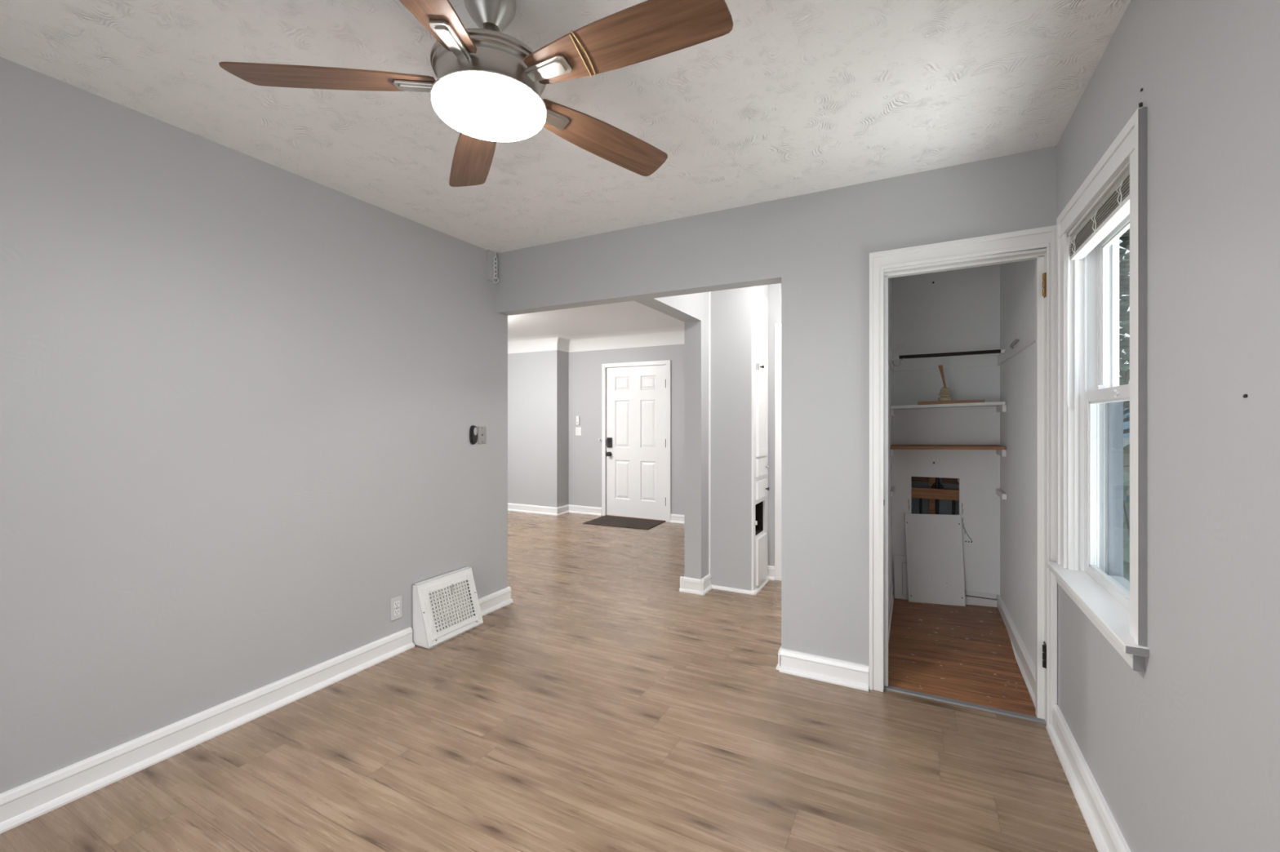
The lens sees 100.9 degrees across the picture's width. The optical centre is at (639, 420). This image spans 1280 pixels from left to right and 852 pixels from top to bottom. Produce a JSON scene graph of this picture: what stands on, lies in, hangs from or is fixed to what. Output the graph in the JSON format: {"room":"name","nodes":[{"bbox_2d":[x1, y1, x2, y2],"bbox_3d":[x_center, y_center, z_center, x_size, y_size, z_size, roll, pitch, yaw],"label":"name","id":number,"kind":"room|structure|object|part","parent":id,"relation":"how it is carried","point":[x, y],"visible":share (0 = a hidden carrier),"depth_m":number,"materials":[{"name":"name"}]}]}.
{"room":"empty dining room","nodes":[
{"label":"empty dining room","id":0,"kind":"room"},
{"bbox_2d":[0,57,507,793],"bbox_3d":[-1.829,0.058,2.180,0.120,2.460,3.613,0,0,28],"label":"wall","id":1,"kind":"structure","parent":0,"point":[242,395],"depth_m":2.13,"materials":[{"name":"grey paint"}]},
{"bbox_2d":[0,586,513,834],"bbox_3d":[-1.727,1.234,2.202,0.040,0.107,3.505,0,0,28],"label":"baseboard","id":2,"kind":"structure","parent":1,"relation":"attached to","point":[20,805],"depth_m":2.08,"materials":[{"name":"white paint"}]},
{"bbox_2d":[390,595,401,621],"bbox_3d":[-1.356,1.044,2.945,0.009,0.123,0.070,0,0,28],"label":"wall outlet","id":3,"kind":"object","parent":1,"relation":"attached to","point":[395,602],"visible":1,"depth_m":2.94,"materials":[{"name":"white plastic"}]},
{"bbox_2d":[394,608,399,616],"bbox_3d":[-1.354,1.067,2.944,0.003,0.032,0.034,0,0,28],"label":"receptacle","id":4,"kind":"object","parent":3,"relation":"attached to","point":[396,611],"depth_m":2.94,"materials":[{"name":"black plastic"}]},
{"bbox_2d":[394,600,399,608],"bbox_3d":[-1.354,1.022,2.944,0.003,0.032,0.034,0,0,28],"label":"receptacle","id":5,"kind":"object","parent":3,"relation":"attached to","point":[396,602],"depth_m":2.94,"materials":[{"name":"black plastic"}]},
{"bbox_2d":[412,566,483,648],"bbox_3d":[-1.151,1.113,3.193,0.137,0.346,0.420,0,0,28],"label":"floor vent","id":6,"kind":"object","parent":1,"relation":"attached to","point":[445,606],"visible":1,"depth_m":3.13,"materials":[{"name":"white metal"}]},
{"bbox_2d":[427,578,475,633],"bbox_3d":[-1.129,1.111,3.189,0.073,0.228,0.315,0,0,28],"label":"grille","id":7,"kind":"object","parent":6,"relation":"attached to","point":[449,610],"depth_m":3.18,"materials":[{"name":"white metal"}]},
{"bbox_2d":[469,425,477,444],"bbox_3d":[-1.083,0.093,3.449,0.028,0.126,0.054,0,0,28],"label":"remote holder","id":8,"kind":"object","parent":1,"relation":"attached to","point":[473,430],"visible":1,"depth_m":3.43,"materials":[{"name":"black plastic"}]},
{"bbox_2d":[477,426,486,444],"bbox_3d":[-1.052,0.096,3.528,0.009,0.119,0.072,0,0,28],"label":"light switch","id":9,"kind":"object","parent":1,"relation":"attached to","point":[482,430],"visible":1,"depth_m":3.52,"materials":[{"name":"plastic"}]},
{"bbox_2d":[486,249,495,282],"bbox_3d":[-1.013,-1.051,3.595,0.017,0.202,0.073,0,0,28],"label":"wall block","id":10,"kind":"object","parent":1,"relation":"attached to","point":[491,255],"visible":0.99,"depth_m":3.58,"materials":[{"name":"grey paint"}]},
{"bbox_2d":[507,350,568,507],"bbox_3d":[-2.217,0.068,7.999,2.665,2.440,0.410,0,0,28],"label":"wall","id":11,"kind":"structure","parent":0,"point":[538,381],"depth_m":7.37,"materials":[{"name":"grey paint"}]},
{"bbox_2d":[507,325,684,353],"bbox_3d":[-0.985,-1.057,7.170,5.277,0.190,0.460,0,0,28],"label":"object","id":12,"kind":"object","parent":11,"relation":"attached to","point":[674,335],"visible":0.57,"depth_m":7.12,"materials":[{"name":"white paint"}]},
{"bbox_2d":[507,502,684,524],"bbox_3d":[-0.948,1.234,7.242,5.277,0.107,0.298,0,0,28],"label":"baseboard","id":13,"kind":"structure","parent":11,"relation":"attached to","point":[675,518],"depth_m":7.30,"materials":[{"name":"white paint"}]},
{"bbox_2d":[0,511,1097,851],"bbox_3d":[-1.520,1.300,3.981,7.620,0.096,7.150,0,0,28],"label":"floor","id":14,"kind":"structure","parent":0,"point":[609,706],"depth_m":2.08,"materials":[{"name":"laminate"}]},
{"bbox_2d":[582,515,665,529],"bbox_3d":[-0.189,1.283,6.692,0.890,0.008,0.590,0,0,25],"label":"doormat","id":15,"kind":"object","parent":14,"relation":"on","point":[611,521],"visible":1,"depth_m":6.62,"materials":[{"name":"grey fabric"}]},
{"bbox_2d":[751,284,768,591],"bbox_3d":[0.816,0.068,4.186,0.392,2.440,0.433,0,0,28],"label":"linen cabinet","id":16,"kind":"object","parent":14,"relation":"on","point":[760,466],"visible":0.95,"depth_m":4.03,"materials":[{"name":"white paint"}]},
{"bbox_3d":[0.945,1.069,4.103,0.018,0.347,0.280,0,0,28],"label":"panel","id":17,"kind":"part","parent":16,"relation":"part of","materials":[{"name":"white paint"}]},
{"bbox_3d":[0.945,0.529,4.103,0.018,0.138,0.280,0,0,28],"label":"drawer","id":18,"kind":"part","parent":16,"relation":"part of","materials":[{"name":"white paint"}]},
{"bbox_3d":[0.945,0.357,4.103,0.018,0.138,0.280,0,0,28],"label":"drawer","id":19,"kind":"part","parent":16,"relation":"part of","materials":[{"name":"white paint"}]},
{"bbox_3d":[0.948,-0.315,4.102,0.023,1.175,0.280,0,0,28],"label":"door","id":20,"kind":"part","parent":16,"relation":"part of","materials":[{"name":"white paint"}]},
{"bbox_2d":[893,555,908,599],"bbox_3d":[1.899,1.131,3.813,0.123,0.309,0.042,0,0,28],"label":"panel","id":21,"kind":"object","parent":14,"relation":"on","point":[900,575],"visible":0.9,"depth_m":3.81,"materials":[{"name":"white wood"}]},
{"bbox_2d":[904,513,965,606],"bbox_3d":[2.062,0.968,3.706,0.371,0.632,0.069,0,0,28],"label":"access panel","id":22,"kind":"object","parent":14,"relation":"on","point":[934,542],"visible":1,"depth_m":3.70,"materials":[{"name":"white wood"}]},
{"bbox_2d":[0,0,1130,253],"bbox_3d":[-0.406,-1.192,1.403,3.362,0.080,3.552,0,0,28],"label":"ceiling","id":23,"kind":"structure","parent":0,"point":[800,97],"depth_m":1.85,"materials":[{"name":"paint"}]},
{"bbox_2d":[218,0,733,186],"bbox_3d":[-0.369,-0.986,1.426,1.240,0.333,1.284,0,0,28],"label":"ceiling fan","id":24,"kind":"object","parent":23,"relation":"hanging from","point":[489,86],"visible":1,"depth_m":1.35,"materials":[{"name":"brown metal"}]},
{"bbox_3d":[-0.810,-0.912,1.411,0.525,0.006,0.137,0,12,-5],"label":"blade","id":25,"kind":"part","parent":24,"relation":"part of","materials":[{"name":"brown wood"}]},
{"bbox_3d":[-0.489,-0.912,1.049,0.137,0.006,0.525,12,2,11],"label":"blade","id":26,"kind":"part","parent":24,"relation":"part of","materials":[{"name":"brown wood"}]},
{"bbox_3d":[-0.569,-0.912,1.812,0.137,0.006,0.525,-13,5,-23],"label":"blade","id":27,"kind":"part","parent":24,"relation":"part of","materials":[{"name":"brown wood"}]},
{"bbox_3d":[-0.409,-0.837,1.443,0.299,0.035,0.299,0,0,28],"label":"lamp shade","id":28,"kind":"part","parent":24,"relation":"part of","materials":[{"name":"white glass"}]},
{"bbox_3d":[-0.118,-0.912,1.722,0.525,0.006,0.137,0,-12,-44],"label":"blade","id":29,"kind":"part","parent":24,"relation":"part of","materials":[{"name":"brown wood"}]},
{"bbox_3d":[-0.045,-0.912,1.270,0.525,0.006,0.137,0,-12,25],"label":"blade","id":30,"kind":"part","parent":24,"relation":"part of","materials":[{"name":"brown wood"}]},
{"bbox_2d":[493,251,498,283],"bbox_3d":[-0.984,-1.045,3.603,0.041,0.214,0.014,0,0,-14],"label":"chain","id":31,"kind":"object","parent":23,"relation":"hanging from","point":[495,251],"visible":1,"depth_m":3.60,"materials":[{"name":"white metal"}]},
{"bbox_2d":[507,301,684,337],"bbox_3d":[-1.648,-1.192,6.006,5.520,0.080,3.377,0,0,28],"label":"ceiling","id":32,"kind":"structure","parent":0,"point":[627,316],"depth_m":6.12,"materials":[{"name":"white paint"}]},
{"bbox_2d":[568,343,684,515],"bbox_3d":[0.260,0.068,6.859,2.782,2.440,0.140,0,0,28],"label":"wall","id":33,"kind":"structure","parent":0,"point":[584,367],"depth_m":7.23,"materials":[{"name":"grey paint"}]},
{"bbox_2d":[576,416,579,424],"bbox_3d":[-0.864,-0.004,7.353,0.046,0.120,0.024,0,0,28],"label":"wall thermostat","id":34,"kind":"object","parent":33,"relation":"attached to","point":[577,417],"visible":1,"depth_m":7.34,"materials":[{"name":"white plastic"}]},
{"bbox_2d":[575,426,581,435],"bbox_3d":[-0.856,0.148,7.356,0.097,0.115,0.011,0,0,28],"label":"light switch","id":35,"kind":"object","parent":33,"relation":"attached to","point":[578,429],"visible":1,"depth_m":7.36,"materials":[{"name":"white plastic"}]},
{"bbox_2d":[601,360,671,522],"bbox_3d":[-0.047,0.259,6.968,1.018,2.058,0.150,0,0,28],"label":"door","id":36,"kind":"structure","parent":33,"relation":"in","point":[636,397],"depth_m":6.96,"materials":[{"name":"white paint"}]},
{"bbox_3d":[-0.420,0.450,7.113,0.062,0.062,0.062,0,0,28],"label":"knob","id":37,"kind":"part","parent":36,"relation":"part of","materials":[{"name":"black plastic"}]},
{"bbox_3d":[-0.050,1.282,6.992,0.930,0.011,0.110,0,0,28],"label":"sill","id":38,"kind":"part","parent":36,"relation":"part of","materials":[{"name":"white wood"}]},
{"bbox_2d":[634,292,708,579],"bbox_3d":[0.787,0.068,4.718,0.135,2.440,3.307,0,0,28],"label":"wall","id":39,"kind":"structure","parent":0,"point":[692,309],"depth_m":3.97,"materials":[{"name":"grey paint"}]},
{"bbox_2d":[708,291,711,574],"bbox_3d":[0.537,0.068,4.080,0.012,2.440,0.012,0,0,28],"label":"trim","id":40,"kind":"structure","parent":39,"relation":"attached to","point":[709,292],"depth_m":4.08,"materials":[{"name":"white paint"}]},
{"bbox_2d":[679,573,769,595],"bbox_3d":[1.100,1.234,4.952,0.537,0.107,2.462,0,0,28],"label":"baseboard","id":41,"kind":"structure","parent":39,"relation":"attached to","point":[689,585],"depth_m":3.97,"materials":[{"name":"white paint"}]},
{"bbox_2d":[711,286,751,591],"bbox_3d":[0.687,0.068,4.020,0.333,2.440,0.020,0,0,28],"label":"wall","id":42,"kind":"structure","parent":0,"point":[731,308],"depth_m":4.01,"materials":[{"name":"grey paint"}]},
{"bbox_2d":[495,146,1056,665],"bbox_3d":[0.403,0.068,2.985,3.092,2.440,0.121,0,0,28],"label":"wall","id":43,"kind":"structure","parent":0,"point":[823,242],"depth_m":2.66,"materials":[{"name":"grey paint"}]},
{"bbox_2d":[786,276,787,649],"bbox_3d":[0.760,0.223,2.730,0.006,1.930,0.002,0,0,28],"label":"trim","id":44,"kind":"structure","parent":43,"relation":"attached to","point":[786,277],"depth_m":2.73,"materials":[{"name":"grey paint"}]},
{"bbox_2d":[775,647,869,691],"bbox_3d":[0.928,1.234,2.688,0.443,0.107,0.161,0,0,28],"label":"baseboard","id":45,"kind":"structure","parent":43,"relation":"attached to","point":[830,670],"depth_m":2.62,"materials":[{"name":"white paint"}]},
{"bbox_2d":[869,225,1057,724],"bbox_3d":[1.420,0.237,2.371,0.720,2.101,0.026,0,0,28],"label":"door frame","id":46,"kind":"structure","parent":43,"relation":"attached to","point":[1044,237],"depth_m":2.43,"materials":[{"name":"white paint"}]},
{"bbox_2d":[884,685,1045,724],"bbox_3d":[1.457,1.285,2.409,0.626,0.006,0.040,0,0,28],"label":"threshold","id":47,"kind":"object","parent":43,"relation":"attached to","point":[1018,715],"depth_m":2.39,"materials":[{"name":"silver metal"}]},
{"bbox_2d":[768,264,999,596],"bbox_3d":[1.772,0.068,4.016,1.595,2.440,0.190,0,0,28],"label":"wall","id":48,"kind":"structure","parent":0,"point":[958,312],"depth_m":3.70,"materials":[{"name":"paint"}]},
{"bbox_2d":[767,565,774,580],"bbox_3d":[1.063,1.234,4.286,0.058,0.107,0.028,0,0,28],"label":"baseboard","id":49,"kind":"structure","parent":48,"relation":"attached to","point":[771,570],"depth_m":4.28,"materials":[{"name":"white paint"}]},
{"bbox_2d":[774,324,781,581],"bbox_3d":[1.442,0.253,4.159,0.732,2.070,0.132,0,0,28],"label":"door","id":50,"kind":"structure","parent":48,"relation":"in","point":[777,326],"depth_m":4.26,"materials":[{"name":"white paint"}]},
{"bbox_2d":[911,476,959,515],"bbox_3d":[2.132,0.638,3.827,0.498,0.700,0.128,0,0,28],"label":"framing","id":51,"kind":"object","parent":48,"relation":"attached to","point":[928,495],"visible":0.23,"depth_m":3.84,"materials":[{"name":"brown wood"}]},
{"bbox_2d":[919,477,955,515],"bbox_3d":[2.143,0.633,3.814,0.226,0.590,0.031,0,0,28],"label":"pipes","id":52,"kind":"object","parent":51,"relation":"attached to","point":[936,485],"visible":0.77,"depth_m":3.81,"materials":[{"name":"black metal"}]},
{"bbox_2d":[908,478,965,533],"bbox_3d":[2.098,0.598,3.743,0.354,0.392,0.017,0,0,28],"label":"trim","id":53,"kind":"structure","parent":48,"relation":"attached to","point":[958,480],"depth_m":3.67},
{"bbox_2d":[893,356,997,371],"bbox_3d":[2.126,-0.397,3.715,0.641,0.074,0.016,0,0,28],"label":"trim","id":54,"kind":"structure","parent":48,"relation":"attached to","point":[987,361],"depth_m":3.69,"materials":[{"name":"paint"}]},
{"bbox_2d":[890,444,1005,457],"bbox_3d":[2.064,0.200,3.581,0.657,0.076,0.309,0,0,28],"label":"closet shelf","id":55,"kind":"object","parent":48,"relation":"attached to","point":[1000,450],"visible":1,"depth_m":3.47,"materials":[{"name":"brown wood"}]},
{"bbox_2d":[890,401,1005,415],"bbox_3d":[2.064,-0.078,3.581,0.657,0.084,0.309,0,0,28],"label":"closet shelf","id":56,"kind":"object","parent":48,"relation":"attached to","point":[1001,406],"visible":1,"depth_m":3.46,"materials":[{"name":"white paint"}]},
{"bbox_2d":[917,400,985,404],"bbox_3d":[2.042,-0.120,3.480,0.378,0.027,0.090,0,0,28],"label":"plank","id":57,"kind":"object","parent":56,"relation":"on","point":[960,401],"visible":0.84,"depth_m":3.45,"materials":[{"name":"wood"}]},
{"bbox_2d":[937,364,951,400],"bbox_3d":[2.016,-0.251,3.494,0.082,0.238,0.082,0,0,28],"label":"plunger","id":58,"kind":"object","parent":57,"relation":"on","point":[944,394],"visible":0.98,"depth_m":3.48,"materials":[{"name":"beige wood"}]},
{"bbox_3d":[2.001,-0.298,3.502,0.046,0.144,0.026,0,0,28],"label":"handle","id":59,"kind":"part","parent":58,"relation":"part of","materials":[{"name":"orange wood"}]},
{"bbox_2d":[964,590,998,607],"bbox_3d":[2.326,1.220,3.609,0.184,0.095,0.018,0,0,28],"label":"baseboard","id":60,"kind":"structure","parent":48,"relation":"attached to","point":[969,600],"depth_m":3.60,"materials":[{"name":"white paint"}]},
{"bbox_2d":[888,277,892,604],"bbox_3d":[1.503,0.068,3.340,0.114,2.440,1.527,0,0,28],"label":"wall","id":61,"kind":"structure","parent":0,"point":[890,280],"depth_m":3.61,"materials":[{"name":"paint"}]},
{"bbox_2d":[888,348,893,371],"bbox_3d":[1.596,-0.391,3.380,0.014,0.062,1.069,0,0,28],"label":"trim","id":62,"kind":"structure","parent":61,"relation":"attached to","point":[890,357],"depth_m":3.39,"materials":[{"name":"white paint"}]},
{"bbox_2d":[890,486,894,497],"bbox_3d":[1.784,0.500,3.732,0.020,0.036,0.299,0,0,28],"label":"cleat","id":63,"kind":"object","parent":61,"relation":"attached to","point":[892,491],"visible":1,"depth_m":3.63,"materials":[{"name":"white paint"}]},
{"bbox_2d":[892,341,906,351],"bbox_3d":[1.785,-0.512,3.637,0.084,0.060,0.016,0,0,28],"label":"coat hook","id":64,"kind":"object","parent":61,"relation":"attached to","point":[905,341],"visible":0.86,"depth_m":3.63,"materials":[{"name":"white metal"}]},
{"bbox_2d":[891,347,1008,359],"bbox_3d":[1.979,-0.428,3.417,0.658,0.047,0.040,0,0,27],"label":"closet rod","id":65,"kind":"object","parent":61,"relation":"attached to","point":[1002,350],"visible":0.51,"depth_m":3.40,"materials":[{"name":"black metal"}]},
{"bbox_2d":[891,355,898,359],"bbox_3d":[1.710,-0.424,3.552,0.056,0.039,0.040,0,0,28],"label":"socket","id":66,"kind":"object","parent":65,"relation":"attached to","point":[896,357],"depth_m":3.54,"materials":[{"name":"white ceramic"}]},
{"bbox_3d":[1.980,-0.428,3.417,0.648,0.031,0.025,0,0,27],"label":"rod","id":67,"kind":"part","parent":65,"relation":"part of","materials":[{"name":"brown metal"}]},
{"bbox_2d":[1000,347,1008,353],"bbox_3d":[2.257,-0.432,3.278,0.036,0.039,0.040,0,0,28],"label":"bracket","id":68,"kind":"object","parent":65,"relation":"attached to","point":[1002,351],"depth_m":3.27,"materials":[{"name":"white metal"}]},
{"bbox_2d":[1000,0,1279,851],"bbox_3d":[1.369,0.068,1.372,0.154,2.440,5.140,0,0,28],"label":"wall","id":69,"kind":"structure","parent":0,"point":[1183,753],"depth_m":1.13,"materials":[{"name":"grey paint"}]},
{"bbox_2d":[888,581,1035,706],"bbox_3d":[1.816,1.232,3.105,0.658,0.113,1.385,0,0,28],"label":"baseboard","id":70,"kind":"structure","parent":69,"relation":"attached to","point":[1027,668],"depth_m":2.85,"materials":[{"name":"white paint"}]},
{"bbox_2d":[995,488,1006,499],"bbox_3d":[2.348,0.476,3.438,0.024,0.036,0.299,0,0,28],"label":"cleat","id":71,"kind":"object","parent":69,"relation":"attached to","point":[999,492],"visible":1,"depth_m":3.37,"materials":[{"name":"white paint"}]},
{"bbox_2d":[1009,339,1019,348],"bbox_3d":[2.042,-0.418,2.885,0.023,0.026,0.239,0,0,28],"label":"clip","id":72,"kind":"object","parent":69,"relation":"attached to","point":[1011,346],"visible":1,"depth_m":2.86,"materials":[{"name":"metal"}]},
{"bbox_2d":[997,327,1035,365],"bbox_3d":[2.100,-0.403,2.956,0.016,0.062,1.384,0,0,28],"label":"trim","id":73,"kind":"structure","parent":69,"relation":"attached to","point":[1028,339],"depth_m":2.83,"materials":[{"name":"white paint"}]},
{"bbox_2d":[1042,641,1046,668],"bbox_3d":[1.722,0.998,2.253,0.016,0.100,0.044,0,0,28],"label":"door hinge","id":74,"kind":"object","parent":69,"relation":"attached to","point":[1044,646],"visible":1,"depth_m":2.23,"materials":[{"name":"black metal"}]},
{"bbox_2d":[1042,272,1046,297],"bbox_3d":[1.722,-0.577,2.253,0.016,0.100,0.044,0,0,28],"label":"door hinge","id":75,"kind":"object","parent":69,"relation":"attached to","point":[1044,275],"visible":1,"depth_m":2.23,"materials":[{"name":"gold metal"}]},
{"bbox_2d":[1045,705,1130,851],"bbox_3d":[0.943,1.234,0.721,0.040,0.107,3.350,0,0,28],"label":"baseboard","id":76,"kind":"structure","parent":69,"relation":"attached to","point":[1106,835],"depth_m":1.76,"materials":[{"name":"white paint"}]},
{"bbox_2d":[1046,106,1149,672],"bbox_3d":[1.550,-0.085,1.716,0.212,1.466,0.924,0,0,28],"label":"window","id":77,"kind":"structure","parent":69,"relation":"in","point":[1117,606],"depth_m":1.98,"materials":[{"name":"white paint"}]},
{"bbox_2d":[1066,167,1129,407],"bbox_3d":[1.512,-0.382,1.732,0.053,0.659,0.686,0,0,28],"label":"window blind","id":78,"kind":"object","parent":77,"relation":"attached to","point":[1113,208],"visible":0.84,"depth_m":1.75,"materials":[{"name":"white plastic"}]},
{"bbox_3d":[1.621,-0.654,1.973,0.010,0.074,0.025,0,0,17],"label":"ladder cord","id":79,"kind":"part","parent":78,"relation":"part of","materials":[{"name":"white fabric"}]},
{"bbox_3d":[1.503,-0.654,1.747,0.010,0.074,0.025,0,0,17],"label":"ladder cord","id":80,"kind":"part","parent":78,"relation":"part of","materials":[{"name":"white fabric"}]},
{"bbox_3d":[1.518,-0.625,1.729,0.038,0.016,0.682,0,0,28],"label":"rail","id":81,"kind":"part","parent":78,"relation":"part of","materials":[{"name":"white plastic"}]},
{"bbox_3d":[1.390,-0.654,1.530,0.010,0.074,0.025,0,0,17],"label":"ladder cord","id":82,"kind":"part","parent":78,"relation":"part of","materials":[{"name":"white fabric"}]},
{"bbox_3d":[1.591,-0.063,1.690,0.116,1.322,0.717,0,0,28],"label":"frame","id":83,"kind":"part","parent":77,"relation":"part of","materials":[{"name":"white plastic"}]},
{"bbox_3d":[1.554,0.235,1.710,0.026,0.694,0.685,0,0,28],"label":"sash","id":84,"kind":"part","parent":77,"relation":"part of","materials":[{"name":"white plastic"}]},
{"bbox_3d":[1.586,-0.381,1.692,0.026,0.614,0.685,0,0,28],"label":"sash","id":85,"kind":"part","parent":77,"relation":"part of","materials":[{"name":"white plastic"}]},
{"bbox_3d":[1.624,0.243,1.673,0.042,0.680,0.777,0,0,28],"label":"screen frame","id":86,"kind":"part","parent":77,"relation":"part of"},
{"bbox_3d":[1.625,-0.456,1.673,0.020,0.716,0.897,0,0,28],"label":"outside trim","id":87,"kind":"part","parent":77,"relation":"part of","materials":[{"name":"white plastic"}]},
{"bbox_3d":[1.285,-0.112,1.351,0.018,1.372,0.004,0,0,28],"label":"casing","id":88,"kind":"part","parent":77,"relation":"part of","materials":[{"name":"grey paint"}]},
{"label":"outside","id":89,"kind":"structure","parent":0,"visible":0},
{"bbox_3d":[18.130,1.888,8.020,23.280,0.100,37.000,0,0,28],"label":"lawn","id":90,"kind":"structure","parent":89,"visible":0},
{"bbox_2d":[1119,228,1129,408],"bbox_3d":[17.852,-5.696,19.925,8.524,15.067,8.551,0,0,28],"label":"conifer","id":91,"kind":"object","parent":90,"relation":"on","point":[1124,289],"visible":0.02,"depth_m":19.05,"materials":[{"name":"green plant"}]},
{"bbox_2d":[1119,240,1129,526],"bbox_3d":[6.909,-0.482,6.782,1.745,4.639,1.681,0,0,-22],"label":"conifer","id":92,"kind":"object","parent":90,"relation":"on","point":[1127,419],"visible":0.02,"depth_m":7.24,"materials":[{"name":"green plant"}]},
{"bbox_2d":[1119,356,1129,417],"bbox_3d":[8.482,0.186,9.581,1.521,3.320,1.933,0,0,44],"label":"bare tree","id":93,"kind":"object","parent":90,"relation":"on","point":[1126,379],"visible":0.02,"depth_m":9.64,"materials":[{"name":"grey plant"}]},
{"bbox_2d":[1123,408,1129,496],"bbox_3d":[13.174,1.358,13.349,10.200,3.360,7.140,0,0,28],"label":"house","id":94,"kind":"structure","parent":90,"relation":"on","point":[1126,424],"depth_m":11.43,"materials":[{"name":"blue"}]},
{"bbox_2d":[1123,472,1129,581],"bbox_3d":[2.725,1.047,2.720,0.719,1.586,0.753,0,0,-27],"label":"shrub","id":95,"kind":"object","parent":90,"relation":"on","point":[1126,475],"visible":0.04,"depth_m":2.75,"materials":[{"name":"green plant"}]}
]}

